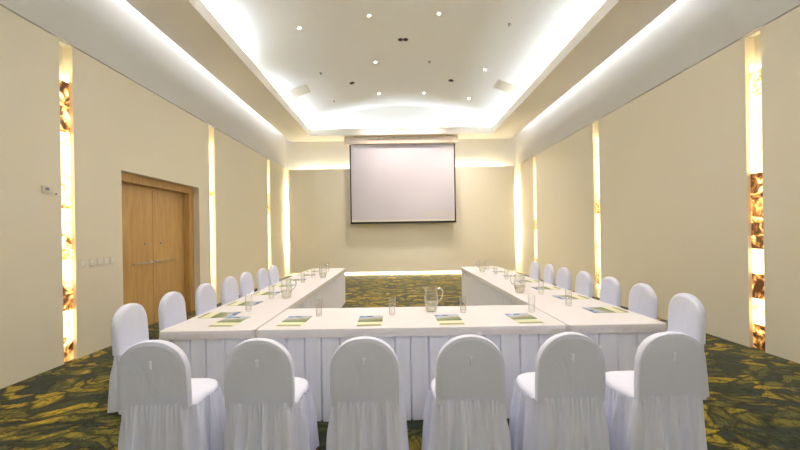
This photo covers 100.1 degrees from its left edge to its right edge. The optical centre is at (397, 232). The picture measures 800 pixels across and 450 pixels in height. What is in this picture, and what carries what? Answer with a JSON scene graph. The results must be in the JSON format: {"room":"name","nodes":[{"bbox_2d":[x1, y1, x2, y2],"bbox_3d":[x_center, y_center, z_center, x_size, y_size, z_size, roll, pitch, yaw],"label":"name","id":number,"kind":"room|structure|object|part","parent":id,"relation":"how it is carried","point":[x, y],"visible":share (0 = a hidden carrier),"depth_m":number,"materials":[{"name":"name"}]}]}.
{"room":"conference room","nodes":[
{"label":"conference room","id":0,"kind":"room"},
{"bbox_2d":[0,5,287,388],"bbox_3d":[-4.096,-0.374,4.800,0.180,3.880,14.800,-1,0,0],"label":"wall","id":1,"kind":"structure","parent":0,"point":[118,125],"depth_m":4.32,"materials":[{"name":"beige paint"}]},
{"bbox_2d":[41,185,52,193],"bbox_3d":[-3.995,-0.496,3.820,0.027,0.084,0.110,-1,0,0],"label":"thermostat","id":2,"kind":"object","parent":1,"relation":"attached to","point":[44,189],"visible":1,"depth_m":3.80,"materials":[{"name":"beige plastic"}]},
{"bbox_2d":[60,80,73,362],"bbox_3d":[-4.084,-0.145,4.077,0.072,3.420,0.161,-1,0,0],"label":"light strip","id":3,"kind":"object","parent":1,"relation":"attached to","point":[64,86],"visible":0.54,"depth_m":4.10,"materials":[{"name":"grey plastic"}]},
{"bbox_2d":[78,259,85,267],"bbox_3d":[-3.986,0.384,4.240,0.016,0.110,0.100,-1,0,0],"label":"light switch","id":4,"kind":"object","parent":1,"relation":"attached to","point":[81,262],"visible":1,"depth_m":4.22,"materials":[{"name":"beige plastic"}]},
{"bbox_2d":[89,258,94,266],"bbox_3d":[-3.986,0.384,4.370,0.016,0.110,0.080,-1,0,0],"label":"light switch","id":5,"kind":"object","parent":1,"relation":"attached to","point":[91,260],"visible":1,"depth_m":4.36,"materials":[{"name":"beige plastic"}]},
{"bbox_2d":[97,257,101,265],"bbox_3d":[-3.986,0.384,4.480,0.016,0.110,0.070,-1,0,0],"label":"light switch","id":6,"kind":"object","parent":1,"relation":"attached to","point":[99,260],"visible":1,"depth_m":4.47,"materials":[{"name":"beige plastic"}]},
{"bbox_2d":[103,257,107,264],"bbox_3d":[-3.986,0.384,4.580,0.016,0.110,0.070,-1,0,0],"label":"light switch","id":7,"kind":"object","parent":1,"relation":"attached to","point":[105,259],"visible":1,"depth_m":4.57,"materials":[{"name":"beige plastic"}]},
{"bbox_2d":[110,256,113,264],"bbox_3d":[-3.986,0.384,4.680,0.016,0.110,0.070,-1,0,0],"label":"light switch","id":8,"kind":"object","parent":1,"relation":"attached to","point":[112,257],"visible":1,"depth_m":4.68,"materials":[{"name":"beige plastic"}]},
{"bbox_2d":[0,0,286,168],"bbox_3d":[-4.140,-3.074,4.800,0.180,1.520,14.800,-1,0,0],"label":"ceiling soffit","id":9,"kind":"structure","parent":1,"relation":"attached to","point":[113,33],"depth_m":5.45,"materials":[{"name":"white paint"}]},
{"bbox_2d":[121,172,194,324],"bbox_3d":[-4.195,0.327,5.820,0.160,2.480,1.900,-1,0,0],"label":"door","id":10,"kind":"structure","parent":1,"relation":"in","point":[158,236],"depth_m":5.85,"materials":[{"name":"brown wood"}]},
{"bbox_3d":[-4.197,0.497,5.539,0.062,0.056,0.428,-1,0,0],"label":"handle","id":11,"kind":"part","parent":10,"relation":"part of","materials":[{"name":"silver metal"}]},
{"bbox_2d":[209,147,213,286],"bbox_3d":[-4.084,-0.145,7.265,0.072,3.420,0.206,-1,0,0],"label":"light strip","id":12,"kind":"object","parent":1,"relation":"attached to","point":[210,149],"visible":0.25,"depth_m":7.30,"materials":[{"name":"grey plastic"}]},
{"bbox_2d":[267,174,269,267],"bbox_3d":[-4.084,-0.145,10.470,0.072,3.420,0.216,-1,0,0],"label":"light strip","id":13,"kind":"object","parent":1,"relation":"attached to","point":[267,174],"visible":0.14,"depth_m":10.53,"materials":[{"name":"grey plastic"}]},
{"bbox_2d":[0,272,799,449],"bbox_3d":[0.115,1.548,4.800,8.980,0.100,15.200,-1,0,0],"label":"floor","id":14,"kind":"structure","parent":0,"point":[753,403],"depth_m":3.07,"materials":[{"name":"green carpet"}]},
{"bbox_2d":[107,303,148,414],"bbox_3d":[-2.213,1.073,3.054,0.584,0.874,0.567,-1,0,-5],"label":"banquet chair","id":15,"kind":"object","parent":14,"relation":"on","point":[129,325],"visible":0.16,"depth_m":2.90,"materials":[{"name":"white fabric"}]},
{"bbox_2d":[117,340,225,449],"bbox_3d":[-1.426,1.061,2.158,0.567,0.874,0.584,-1,0,-1],"label":"banquet chair","id":16,"kind":"object","parent":14,"relation":"on","point":[162,407],"visible":0.98,"depth_m":1.93,"materials":[{"name":"white fabric"}]},
{"bbox_3d":[-1.421,1.044,2.160,0.423,0.048,0.440,-1,0,-1],"label":"seat","id":17,"kind":"part","parent":16,"relation":"part of","materials":[{"name":"white fabric"}]},
{"bbox_2d":[158,291,186,331],"bbox_3d":[-2.241,1.073,3.645,0.570,0.875,0.523,-1,0,-2],"label":"banquet chair","id":18,"kind":"object","parent":14,"relation":"on","point":[172,307],"visible":0.11,"depth_m":3.57,"materials":[{"name":"white fabric"}]},
{"bbox_2d":[195,283,216,315],"bbox_3d":[-2.242,1.073,4.264,0.577,0.875,0.542,-1,0,-1],"label":"banquet chair","id":19,"kind":"object","parent":14,"relation":"on","point":[205,295],"visible":0.06,"depth_m":4.18,"materials":[{"name":"white fabric"}]},
{"bbox_2d":[221,276,238,304],"bbox_3d":[-2.245,1.073,4.896,0.570,0.877,0.554,-1,0,1],"label":"banquet chair","id":20,"kind":"object","parent":14,"relation":"on","point":[229,287],"visible":0.09,"depth_m":4.82,"materials":[{"name":"white fabric"}]},
{"bbox_2d":[239,272,253,297],"bbox_3d":[-2.258,1.072,5.472,0.592,0.878,0.569,-1,0,2],"label":"banquet chair","id":21,"kind":"object","parent":14,"relation":"on","point":[246,284],"visible":0.14,"depth_m":5.39,"materials":[{"name":"white fabric"}]},
{"bbox_2d":[159,268,345,411],"bbox_3d":[-1.512,1.143,4.995,0.772,0.738,4.692,-1,0,0],"label":"banquet table","id":22,"kind":"object","parent":14,"relation":"on","point":[206,349],"visible":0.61,"depth_m":2.98,"materials":[{"name":"white fabric"}]},
{"bbox_2d":[196,312,240,318],"bbox_3d":[-1.678,0.774,3.160,0.320,0.005,0.210,-1,0,-3],"label":"leaflet","id":23,"kind":"object","parent":22,"relation":"on","point":[221,314],"visible":1,"depth_m":3.15,"materials":[{"name":"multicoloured paper"}]},
{"bbox_2d":[212,312,240,317],"bbox_3d":[-1.608,0.771,3.163,0.180,0.001,0.210,-1,0,-3],"label":"photo","id":24,"kind":"object","parent":23,"relation":"on","point":[222,314],"depth_m":3.16},
{"bbox_2d":[207,317,249,326],"bbox_3d":[-1.458,0.770,2.920,0.210,0.005,0.320,-1,0,3],"label":"leaflet","id":25,"kind":"object","parent":22,"relation":"on","point":[229,321],"visible":1,"depth_m":2.89,"materials":[{"name":"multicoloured paper"}]},
{"bbox_2d":[218,317,248,321],"bbox_3d":[-1.454,0.769,2.990,0.210,0.001,0.180,-1,0,3],"label":"photo","id":26,"kind":"object","parent":25,"relation":"on","point":[229,319],"depth_m":2.98},
{"bbox_2d":[225,301,262,305],"bbox_3d":[-1.678,0.774,3.680,0.320,0.005,0.210,-1,0,2],"label":"leaflet","id":27,"kind":"object","parent":22,"relation":"on","point":[248,303],"visible":0.97,"depth_m":3.66,"materials":[{"name":"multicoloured paper"}]},
{"bbox_2d":[240,301,262,304],"bbox_3d":[-1.608,0.771,3.678,0.180,0.001,0.210,-1,0,2],"label":"photo","id":28,"kind":"object","parent":27,"relation":"on","point":[247,302],"depth_m":3.69},
{"bbox_2d":[252,292,280,294],"bbox_3d":[-1.678,0.774,4.300,0.320,0.005,0.210,-1,0,2],"label":"leaflet","id":29,"kind":"object","parent":22,"relation":"on","point":[257,293],"visible":1,"depth_m":4.28,"materials":[{"name":"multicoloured paper"}]},
{"bbox_2d":[262,292,279,294],"bbox_3d":[-1.608,0.771,4.298,0.180,0.001,0.210,-1,0,2],"label":"photo","id":30,"kind":"object","parent":29,"relation":"on","point":[266,293],"depth_m":4.27},
{"bbox_2d":[271,284,294,286],"bbox_3d":[-1.678,0.774,4.920,0.320,0.005,0.210,-1,0,-3],"label":"leaflet","id":31,"kind":"object","parent":22,"relation":"on","point":[284,285],"visible":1,"depth_m":4.92,"materials":[{"name":"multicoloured paper"}]},
{"bbox_2d":[280,284,294,286],"bbox_3d":[-1.608,0.771,4.924,0.180,0.001,0.210,-1,0,-3],"label":"photo","id":32,"kind":"object","parent":31,"relation":"on","point":[285,285],"depth_m":4.92},
{"bbox_2d":[280,279,296,298],"bbox_3d":[-1.304,0.654,3.977,0.170,0.234,0.134,-1,0,10],"label":"water jug","id":33,"kind":"object","parent":22,"relation":"on","point":[283,279],"visible":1,"depth_m":3.98,"materials":[{"name":"clear glass"}]},
{"bbox_2d":[285,279,305,280],"bbox_3d":[-1.678,0.774,5.540,0.320,0.005,0.210,-1,0,-3],"label":"leaflet","id":34,"kind":"object","parent":22,"relation":"on","point":[287,279],"visible":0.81,"depth_m":5.47,"materials":[{"name":"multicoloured paper"}]},
{"bbox_2d":[297,274,315,275],"bbox_3d":[-1.678,0.774,6.160,0.320,0.005,0.210,-1,0,1],"label":"leaflet","id":35,"kind":"object","parent":22,"relation":"on","point":[299,274],"visible":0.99,"depth_m":6.16,"materials":[{"name":"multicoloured paper"}]},
{"bbox_2d":[257,268,268,290],"bbox_3d":[-2.245,1.075,6.071,0.586,0.871,0.543,-1,0,2],"label":"banquet chair","id":36,"kind":"object","parent":14,"relation":"on","point":[262,274],"visible":0.06,"depth_m":6.00,"materials":[{"name":"white fabric"}]},
{"bbox_2d":[224,338,318,449],"bbox_3d":[-0.799,1.050,2.155,0.523,0.875,0.570,-1,0,0],"label":"banquet chair","id":37,"kind":"object","parent":14,"relation":"on","point":[268,407],"visible":1,"depth_m":1.93,"materials":[{"name":"white fabric"}]},
{"bbox_3d":[-0.804,1.034,2.160,0.423,0.048,0.440,-1,0,0],"label":"seat","id":38,"kind":"part","parent":37,"relation":"part of","materials":[{"name":"white fabric"}]},
{"bbox_2d":[268,265,278,285],"bbox_3d":[-2.242,1.074,6.618,0.584,0.874,0.567,-1,0,2],"label":"banquet chair","id":39,"kind":"object","parent":14,"relation":"on","point":[273,272],"visible":0.09,"depth_m":6.54,"materials":[{"name":"white fabric"}]},
{"bbox_2d":[326,336,408,449],"bbox_3d":[-0.191,1.041,2.148,0.542,0.875,0.577,-1,0,-1],"label":"banquet chair","id":40,"kind":"object","parent":14,"relation":"on","point":[368,410],"visible":1,"depth_m":1.93,"materials":[{"name":"white fabric"}]},
{"bbox_2d":[256,305,566,421],"bbox_3d":[0.118,1.117,3.030,2.482,0.738,0.762,-1,0,0],"label":"banquet table","id":41,"kind":"object","parent":14,"relation":"on","point":[416,337],"visible":0.56,"depth_m":2.67,"materials":[{"name":"white fabric"}]},
{"bbox_2d":[277,316,311,325],"bbox_3d":[-0.888,0.761,2.900,0.210,0.005,0.320,-1,0,2],"label":"leaflet","id":42,"kind":"object","parent":41,"relation":"on","point":[291,320],"visible":1,"depth_m":2.88,"materials":[{"name":"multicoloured paper"}]},
{"bbox_2d":[283,316,311,320],"bbox_3d":[-0.886,0.760,2.970,0.210,0.001,0.180,-1,0,2],"label":"photo","id":43,"kind":"object","parent":42,"relation":"on","point":[291,318],"depth_m":2.97},
{"bbox_2d":[356,316,382,325],"bbox_3d":[-0.233,0.751,2.870,0.210,0.005,0.320,-1,0,-1],"label":"leaflet","id":44,"kind":"object","parent":41,"relation":"on","point":[363,320],"visible":1,"depth_m":2.84,"materials":[{"name":"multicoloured paper"}]},
{"bbox_2d":[358,316,382,320],"bbox_3d":[-0.234,0.750,2.940,0.210,0.001,0.180,-1,0,-1],"label":"photo","id":45,"kind":"object","parent":44,"relation":"on","point":[362,318],"depth_m":2.93},
{"bbox_2d":[423,286,442,311],"bbox_3d":[0.336,0.627,3.193,0.165,0.234,0.139,-1,0,36],"label":"water jug","id":46,"kind":"object","parent":41,"relation":"on","point":[434,286],"visible":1,"depth_m":3.19,"materials":[{"name":"clear glass"}]},
{"bbox_2d":[434,314,464,324],"bbox_3d":[0.442,0.740,2.870,0.210,0.005,0.320,-1,0,-2],"label":"leaflet","id":47,"kind":"object","parent":41,"relation":"on","point":[452,319],"visible":1,"depth_m":2.85,"materials":[{"name":"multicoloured paper"}]},
{"bbox_2d":[435,314,460,319],"bbox_3d":[0.440,0.739,2.940,0.210,0.001,0.180,-1,0,-2],"label":"photo","id":48,"kind":"object","parent":47,"relation":"on","point":[452,316],"depth_m":2.93},
{"bbox_2d":[505,313,544,323],"bbox_3d":[1.082,0.730,2.870,0.210,0.005,0.320,-1,0,-3],"label":"leaflet","id":49,"kind":"object","parent":41,"relation":"on","point":[521,318],"visible":1,"depth_m":2.85,"materials":[{"name":"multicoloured paper"}]},
{"bbox_2d":[505,313,535,318],"bbox_3d":[1.078,0.729,2.940,0.210,0.001,0.180,-1,0,-3],"label":"photo","id":50,"kind":"object","parent":49,"relation":"on","point":[518,315],"depth_m":2.92},
{"bbox_2d":[422,334,510,449],"bbox_3d":[0.428,1.030,2.159,0.554,0.877,0.570,-1,0,1],"label":"banquet chair","id":51,"kind":"object","parent":14,"relation":"on","point":[465,409],"visible":1,"depth_m":1.93,"materials":[{"name":"white fabric"}]},
{"bbox_3d":[0.429,1.014,2.160,0.423,0.048,0.440,-1,0,1],"label":"seat","id":52,"kind":"part","parent":51,"relation":"part of","materials":[{"name":"white fabric"}]},
{"bbox_2d":[529,261,539,279],"bbox_3d":[2.492,0.997,6.561,0.570,0.877,0.554,-1,0,1],"label":"banquet chair","id":53,"kind":"object","parent":14,"relation":"on","point":[534,267],"visible":0.09,"depth_m":6.48,"materials":[{"name":"white fabric"}]},
{"bbox_2d":[543,264,554,284],"bbox_3d":[2.528,0.997,6.017,0.577,0.875,0.542,-1,0,5],"label":"banquet chair","id":54,"kind":"object","parent":14,"relation":"on","point":[549,274],"visible":0.08,"depth_m":5.90,"materials":[{"name":"white fabric"}]},
{"bbox_2d":[509,332,609,449],"bbox_3d":[1.005,1.020,2.170,0.569,0.878,0.592,-1,0,-1],"label":"banquet chair","id":55,"kind":"object","parent":14,"relation":"on","point":[559,405],"visible":0.99,"depth_m":1.94,"materials":[{"name":"white fabric"}]},
{"bbox_3d":[1.013,1.005,2.170,0.423,0.048,0.440,-1,0,-1],"label":"seat","id":56,"kind":"part","parent":55,"relation":"part of","materials":[{"name":"white fabric"}]},
{"bbox_2d":[556,267,570,290],"bbox_3d":[2.504,0.997,5.446,0.570,0.875,0.523,-1,0,0],"label":"banquet chair","id":57,"kind":"object","parent":14,"relation":"on","point":[563,280],"visible":0.09,"depth_m":5.37,"materials":[{"name":"white fabric"}]},
{"bbox_2d":[461,266,666,371],"bbox_3d":[1.760,1.091,4.930,0.797,0.738,4.562,-1,0,0],"label":"banquet table","id":58,"kind":"object","parent":14,"relation":"on","point":[619,336],"visible":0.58,"depth_m":3.13,"materials":[{"name":"white fabric"}]},
{"bbox_2d":[502,275,524,276],"bbox_3d":[1.932,0.716,5.600,0.320,0.005,0.210,-1,0,-1],"label":"leaflet","id":59,"kind":"object","parent":58,"relation":"on","point":[502,275],"visible":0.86,"depth_m":5.52,"materials":[{"name":"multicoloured paper"}]},
{"bbox_2d":[509,274,525,291],"bbox_3d":[1.468,0.609,4.065,0.156,0.234,0.149,-1,0,-11],"label":"water jug","id":60,"kind":"object","parent":58,"relation":"on","point":[514,274],"visible":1,"depth_m":4.07,"materials":[{"name":"clear glass"}]},
{"bbox_2d":[514,280,539,282],"bbox_3d":[1.932,0.716,4.980,0.320,0.005,0.210,-1,0,-3],"label":"leaflet","id":61,"kind":"object","parent":58,"relation":"on","point":[519,281],"visible":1,"depth_m":4.94,"materials":[{"name":"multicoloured paper"}]},
{"bbox_2d":[532,287,559,289],"bbox_3d":[1.932,0.716,4.360,0.320,0.005,0.210,-1,0,2],"label":"leaflet","id":62,"kind":"object","parent":58,"relation":"on","point":[536,288],"visible":0.99,"depth_m":4.32,"materials":[{"name":"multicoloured paper"}]},
{"bbox_2d":[552,295,589,299],"bbox_3d":[1.932,0.716,3.740,0.320,0.005,0.210,-1,0,-1],"label":"leaflet","id":63,"kind":"object","parent":58,"relation":"on","point":[561,297],"visible":1,"depth_m":3.73,"materials":[{"name":"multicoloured paper"}]},
{"bbox_2d":[552,295,576,298],"bbox_3d":[1.862,0.716,3.739,0.180,0.001,0.210,-1,0,-1],"label":"photo","id":64,"kind":"object","parent":63,"relation":"on","point":[557,296],"depth_m":3.77},
{"bbox_2d":[582,307,629,312],"bbox_3d":[1.932,0.716,3.120,0.320,0.005,0.210,-1,0,0],"label":"leaflet","id":65,"kind":"object","parent":58,"relation":"on","point":[591,309],"visible":1,"depth_m":3.10,"materials":[{"name":"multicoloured paper"}]},
{"bbox_2d":[582,307,612,312],"bbox_3d":[1.862,0.716,3.120,0.180,0.001,0.210,-1,0,0],"label":"photo","id":66,"kind":"object","parent":65,"relation":"on","point":[592,309],"depth_m":3.13},
{"bbox_2d":[575,271,592,297],"bbox_3d":[2.510,0.998,4.873,0.584,0.874,0.567,-1,0,2],"label":"banquet chair","id":67,"kind":"object","parent":14,"relation":"on","point":[583,282],"visible":0.08,"depth_m":4.80,"materials":[{"name":"white fabric"}]},
{"bbox_2d":[600,277,620,307],"bbox_3d":[2.529,0.999,4.301,0.586,0.871,0.543,-1,0,5],"label":"banquet chair","id":68,"kind":"object","parent":14,"relation":"on","point":[610,290],"visible":0.09,"depth_m":4.21,"materials":[{"name":"white fabric"}]},
{"bbox_2d":[628,283,657,319],"bbox_3d":[2.492,0.996,3.684,0.592,0.878,0.569,-1,0,3],"label":"banquet chair","id":69,"kind":"object","parent":14,"relation":"on","point":[642,298],"visible":0.08,"depth_m":3.62,"materials":[{"name":"white fabric"}]},
{"bbox_2d":[603,332,706,449],"bbox_3d":[1.599,1.014,2.160,0.543,0.871,0.586,-1,0,-2],"label":"banquet chair","id":70,"kind":"object","parent":14,"relation":"on","point":[657,405],"visible":0.83,"depth_m":1.94,"materials":[{"name":"white fabric"}]},
{"bbox_3d":[1.596,0.996,2.170,0.423,0.048,0.440,-1,0,-2],"label":"seat","id":71,"kind":"part","parent":70,"relation":"part of","materials":[{"name":"white fabric"}]},
{"bbox_2d":[667,293,709,399],"bbox_3d":[2.457,0.997,3.102,0.570,0.877,0.554,-1,0,6],"label":"banquet chair","id":72,"kind":"object","parent":14,"relation":"on","point":[686,312],"visible":0.12,"depth_m":3.00,"materials":[{"name":"white fabric"}]},
{"bbox_2d":[286,135,517,275],"bbox_3d":[0.171,-1.203,12.275,8.980,5.400,0.150,-1,0,0],"label":"wall","id":73,"kind":"structure","parent":0,"point":[468,152],"depth_m":12.20,"materials":[{"name":"white paint"}]},
{"bbox_2d":[125,0,676,141],"bbox_3d":[0.127,-3.643,4.800,8.030,0.520,14.800,-1,0,0],"label":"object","id":74,"kind":"structure","parent":73,"relation":"attached to","point":[189,24],"depth_m":6.69,"materials":[{"name":"white paint"}]},
{"bbox_2d":[344,135,457,223],"bbox_3d":[0.145,-1.860,11.697,3.950,3.045,0.205,-1,0,0],"label":"projection screen","id":75,"kind":"object","parent":73,"relation":"hanging from","point":[393,179],"visible":1,"depth_m":11.70,"materials":[{"name":"beige fabric"}]},
{"bbox_2d":[288,166,515,273],"bbox_3d":[0.163,-0.468,12.050,8.040,3.690,0.300,-1,0,0],"label":"wall panel","id":76,"kind":"object","parent":73,"relation":"attached to","point":[322,233],"depth_m":11.90,"materials":[{"name":"beige paint"}]},
{"bbox_2d":[201,0,605,128],"bbox_3d":[0.126,-4.032,4.775,7.400,1.200,14.250,-1,0,0],"label":"ceiling","id":77,"kind":"structure","parent":0,"point":[337,39],"depth_m":7.83,"materials":[{"name":"white paint"}]},
{"bbox_2d":[288,84,310,97],"bbox_3d":[-2.725,-3.944,9.328,0.494,0.200,0.480,-1,0,0],"label":"ceiling vent","id":78,"kind":"object","parent":77,"relation":"in","point":[301,90],"visible":1,"depth_m":9.31,"materials":[{"name":"beige plastic"}]},
{"bbox_2d":[494,80,516,93],"bbox_3d":[2.967,-4.039,9.258,0.495,0.199,0.480,-1,0,0],"label":"ceiling vent","id":79,"kind":"object","parent":77,"relation":"in","point":[504,86],"visible":1,"depth_m":9.24,"materials":[{"name":"beige"}]},
{"bbox_2d":[517,6,799,363],"bbox_3d":[4.462,-0.511,4.800,0.180,3.880,14.800,-1,0,0],"label":"wall","id":80,"kind":"structure","parent":0,"point":[675,172],"depth_m":4.94,"materials":[{"name":"beige paint"}]},
{"bbox_2d":[534,170,536,260],"bbox_3d":[4.457,-0.281,10.650,0.072,3.420,0.216,-1,0,0],"label":"light strip","id":81,"kind":"object","parent":80,"relation":"attached to","point":[535,170],"visible":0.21,"depth_m":10.70,"materials":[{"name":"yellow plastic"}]},
{"bbox_2d":[595,142,600,297],"bbox_3d":[4.457,-0.281,7.345,0.072,3.420,0.206,-1,0,0],"label":"light strip","id":82,"kind":"object","parent":80,"relation":"attached to","point":[597,143],"visible":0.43,"depth_m":7.38,"materials":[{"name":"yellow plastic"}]},
{"bbox_2d":[516,0,799,164],"bbox_3d":[4.419,-3.211,4.800,0.180,1.520,14.800,-1,0,0],"label":"ceiling soffit","id":83,"kind":"structure","parent":80,"relation":"attached to","point":[687,33],"depth_m":5.69,"materials":[{"name":"white paint"}]},
{"bbox_2d":[749,69,764,350],"bbox_3d":[4.457,-0.281,4.100,0.072,3.420,0.176,-1,0,0],"label":"light strip","id":84,"kind":"object","parent":80,"relation":"attached to","point":[754,77],"visible":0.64,"depth_m":4.12,"materials":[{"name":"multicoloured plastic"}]}
]}

